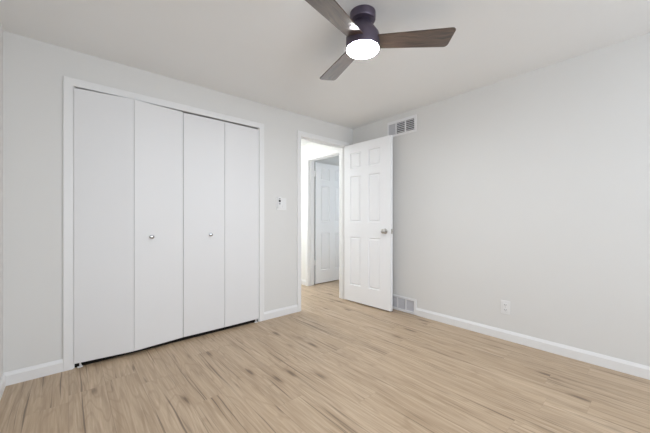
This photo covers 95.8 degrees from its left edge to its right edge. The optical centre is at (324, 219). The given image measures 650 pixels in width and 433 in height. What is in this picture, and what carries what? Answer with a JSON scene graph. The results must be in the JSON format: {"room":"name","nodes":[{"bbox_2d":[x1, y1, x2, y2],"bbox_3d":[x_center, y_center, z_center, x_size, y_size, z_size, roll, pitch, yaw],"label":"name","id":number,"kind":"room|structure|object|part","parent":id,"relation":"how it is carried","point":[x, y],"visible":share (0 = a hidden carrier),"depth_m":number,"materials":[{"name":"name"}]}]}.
{"room":"empty bedroom","nodes":[
{"label":"empty bedroom","id":0,"kind":"room"},
{"bbox_2d":[0,23,2,378],"bbox_3d":[-0.557,-0.110,0.072,0.115,2.340,4.670,0,0,-41],"label":"wall","id":1,"kind":"structure","parent":0,"point":[1,29],"depth_m":1.82,"materials":[{"name":"paint"}]},
{"bbox_2d":[0,374,5,399],"bbox_3d":[-0.542,1.018,0.152,0.012,0.084,4.542,0,0,-41],"label":"baseboard","id":2,"kind":"structure","parent":1,"relation":"attached to","point":[3,378],"depth_m":1.80,"materials":[{"name":"white paint"}]},
{"bbox_2d":[3,31,352,372],"bbox_3d":[-0.733,-0.110,4.240,5.330,2.340,1.845,0,0,-41],"label":"wall","id":3,"kind":"structure","parent":0,"point":[34,71],"depth_m":2.02,"materials":[{"name":"paint"}]},
{"bbox_2d":[3,359,62,385],"bbox_3d":[-1.937,1.018,1.958,0.285,0.084,0.012,0,0,-41],"label":"baseboard","id":4,"kind":"structure","parent":3,"relation":"attached to","point":[45,369],"depth_m":1.95,"materials":[{"name":"white paint"}]},
{"bbox_2d":[74,88,182,367],"bbox_3d":[-1.501,0.062,2.312,0.722,1.996,0.088,0,0,-41],"label":"door","id":5,"kind":"structure","parent":3,"relation":"in","point":[128,153],"depth_m":2.26,"materials":[{"name":"white paint"}]},
{"bbox_3d":[-1.644,0.045,2.199,0.357,1.963,0.030,0,0,-35],"label":"panel","id":6,"kind":"part","parent":5,"relation":"part of","materials":[{"name":"white paint"}]},
{"bbox_3d":[-1.372,0.045,2.434,0.030,1.963,0.366,0,0,43],"label":"panel","id":7,"kind":"part","parent":5,"relation":"part of","materials":[{"name":"white paint"}]},
{"bbox_2d":[63,76,263,371],"bbox_3d":[-1.273,0.029,2.612,1.575,2.063,0.129,0,0,-41],"label":"door frame","id":8,"kind":"structure","parent":3,"relation":"attached to","point":[69,83],"depth_m":2.09,"materials":[{"name":"white paint"}]},
{"bbox_2d":[183,113,257,336],"bbox_3d":[-0.960,0.064,2.800,0.727,1.992,0.066,0,0,-41],"label":"door","id":9,"kind":"structure","parent":3,"relation":"in","point":[220,158],"depth_m":2.77,"materials":[{"name":"white paint"}]},
{"bbox_3d":[-1.105,0.048,2.691,0.365,1.959,0.030,0,0,-40],"label":"panel","id":10,"kind":"part","parent":9,"relation":"part of","materials":[{"name":"white paint"}]},
{"bbox_3d":[-0.831,0.048,2.932,0.359,1.959,0.030,0,0,-42],"label":"panel","id":11,"kind":"part","parent":9,"relation":"part of","materials":[{"name":"white paint"}]},
{"bbox_2d":[264,305,297,319],"bbox_3d":[-0.480,1.018,3.228,0.431,0.084,0.012,0,0,-41],"label":"baseboard","id":12,"kind":"structure","parent":3,"relation":"attached to","point":[275,313],"depth_m":3.21,"materials":[{"name":"white paint"}]},
{"bbox_2d":[276,197,285,209],"bbox_3d":[-0.475,-0.175,3.227,0.128,0.142,0.020,0,0,-41],"label":"wall switch","id":13,"kind":"object","parent":3,"relation":"attached to","point":[280,202],"visible":1,"depth_m":3.22,"materials":[{"name":"white plastic"}]},
{"bbox_2d":[297,130,348,311],"bbox_3d":[-0.042,0.019,3.696,0.844,2.082,0.147,0,0,-41],"label":"door frame","id":14,"kind":"structure","parent":3,"relation":"attached to","point":[301,135],"depth_m":3.78,"materials":[{"name":"white paint"}]},
{"bbox_2d":[314,162,338,283],"bbox_3d":[0.123,0.058,4.998,0.769,1.980,0.100,0,0,-41],"label":"door","id":15,"kind":"structure","parent":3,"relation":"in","point":[326,176],"depth_m":4.93,"materials":[{"name":"white paint"}]},
{"bbox_2d":[345,135,392,310],"bbox_3d":[0.516,0.042,3.614,0.165,2.008,0.737,0,0,-43],"label":"door","id":16,"kind":"structure","parent":3,"relation":"in","point":[368,164],"depth_m":3.58,"materials":[{"name":"white paint"}]},
{"bbox_2d":[0,280,649,432],"bbox_3d":[0.708,1.107,2.664,5.430,0.106,6.915,0,0,-41],"label":"floor","id":17,"kind":"structure","parent":0,"point":[335,364],"depth_m":1.88,"materials":[{"name":"brown wood"}]},
{"bbox_2d":[0,0,649,144],"bbox_3d":[0.708,-1.288,2.664,5.430,0.204,6.915,0,0,-41],"label":"ceiling","id":18,"kind":"structure","parent":0,"point":[274,53],"depth_m":2.00,"materials":[{"name":"paint"}]},
{"bbox_2d":[305,0,455,79],"bbox_3d":[0.149,-1.110,1.735,0.905,0.230,0.912,0,0,-41],"label":"ceiling fan","id":19,"kind":"object","parent":18,"relation":"hanging from","point":[364,40],"visible":1,"depth_m":1.69,"materials":[{"name":"brown wood"}]},
{"bbox_3d":[0.053,-1.053,1.513,0.142,0.007,0.457,12,7,36],"label":"blade","id":20,"kind":"part","parent":19,"relation":"part of","materials":[{"name":"brown wood"}]},
{"bbox_3d":[0.106,-1.053,2.009,0.142,0.007,0.457,-11,4,-24],"label":"blade","id":21,"kind":"part","parent":19,"relation":"part of","materials":[{"name":"brown wood"}]},
{"bbox_2d":[347,40,378,58],"bbox_3d":[0.224,-1.003,1.745,0.189,0.016,0.189,0,0,-41],"label":"diffuser","id":22,"kind":"object","parent":19,"relation":"attached to","point":[357,49],"depth_m":1.71,"materials":[{"name":"white glass"}]},
{"bbox_3d":[0.511,-1.053,1.718,0.457,0.007,0.142,0,-10,5],"label":"blade","id":23,"kind":"part","parent":19,"relation":"part of","materials":[{"name":"brown wood"}]},
{"bbox_2d":[301,32,649,366],"bbox_3d":[1.339,-0.110,2.949,0.145,2.340,6.515,0,0,-41],"label":"wall","id":24,"kind":"structure","parent":0,"point":[530,190],"depth_m":2.41,"materials":[{"name":"paint"}]},
{"bbox_2d":[306,149,338,285],"bbox_3d":[0.018,0.032,4.431,0.135,2.057,0.849,0,0,-41],"label":"door frame","id":25,"kind":"structure","parent":24,"relation":"attached to","point":[310,160],"depth_m":4.69,"materials":[{"name":"white paint"}]},
{"bbox_2d":[387,114,416,136],"bbox_3d":[0.884,-1.071,3.397,0.011,0.189,0.392,0,0,-41],"label":"air vent","id":26,"kind":"object","parent":24,"relation":"in","point":[406,125],"visible":0.85,"depth_m":3.38,"materials":[{"name":"white metal"}]},
{"bbox_2d":[393,294,416,314],"bbox_3d":[0.886,0.972,3.392,0.014,0.172,0.383,0,0,-41],"label":"air vent","id":27,"kind":"object","parent":24,"relation":"in","point":[405,304],"visible":0.79,"depth_m":3.35,"materials":[{"name":"white metal"}]},
{"bbox_2d":[501,300,509,314],"bbox_3d":[1.590,0.774,2.588,0.009,0.118,0.074,0,0,-41],"label":"wall outlet","id":28,"kind":"object","parent":24,"relation":"attached to","point":[505,305],"visible":1,"depth_m":2.59,"materials":[{"name":"white plastic"}]},
{"bbox_2d":[416,308,649,379],"bbox_3d":[2.190,1.018,1.899,0.012,0.084,3.582,0,0,-41],"label":"baseboard","id":29,"kind":"structure","parent":24,"relation":"attached to","point":[616,364],"depth_m":2.35,"materials":[{"name":"white paint"}]}
]}

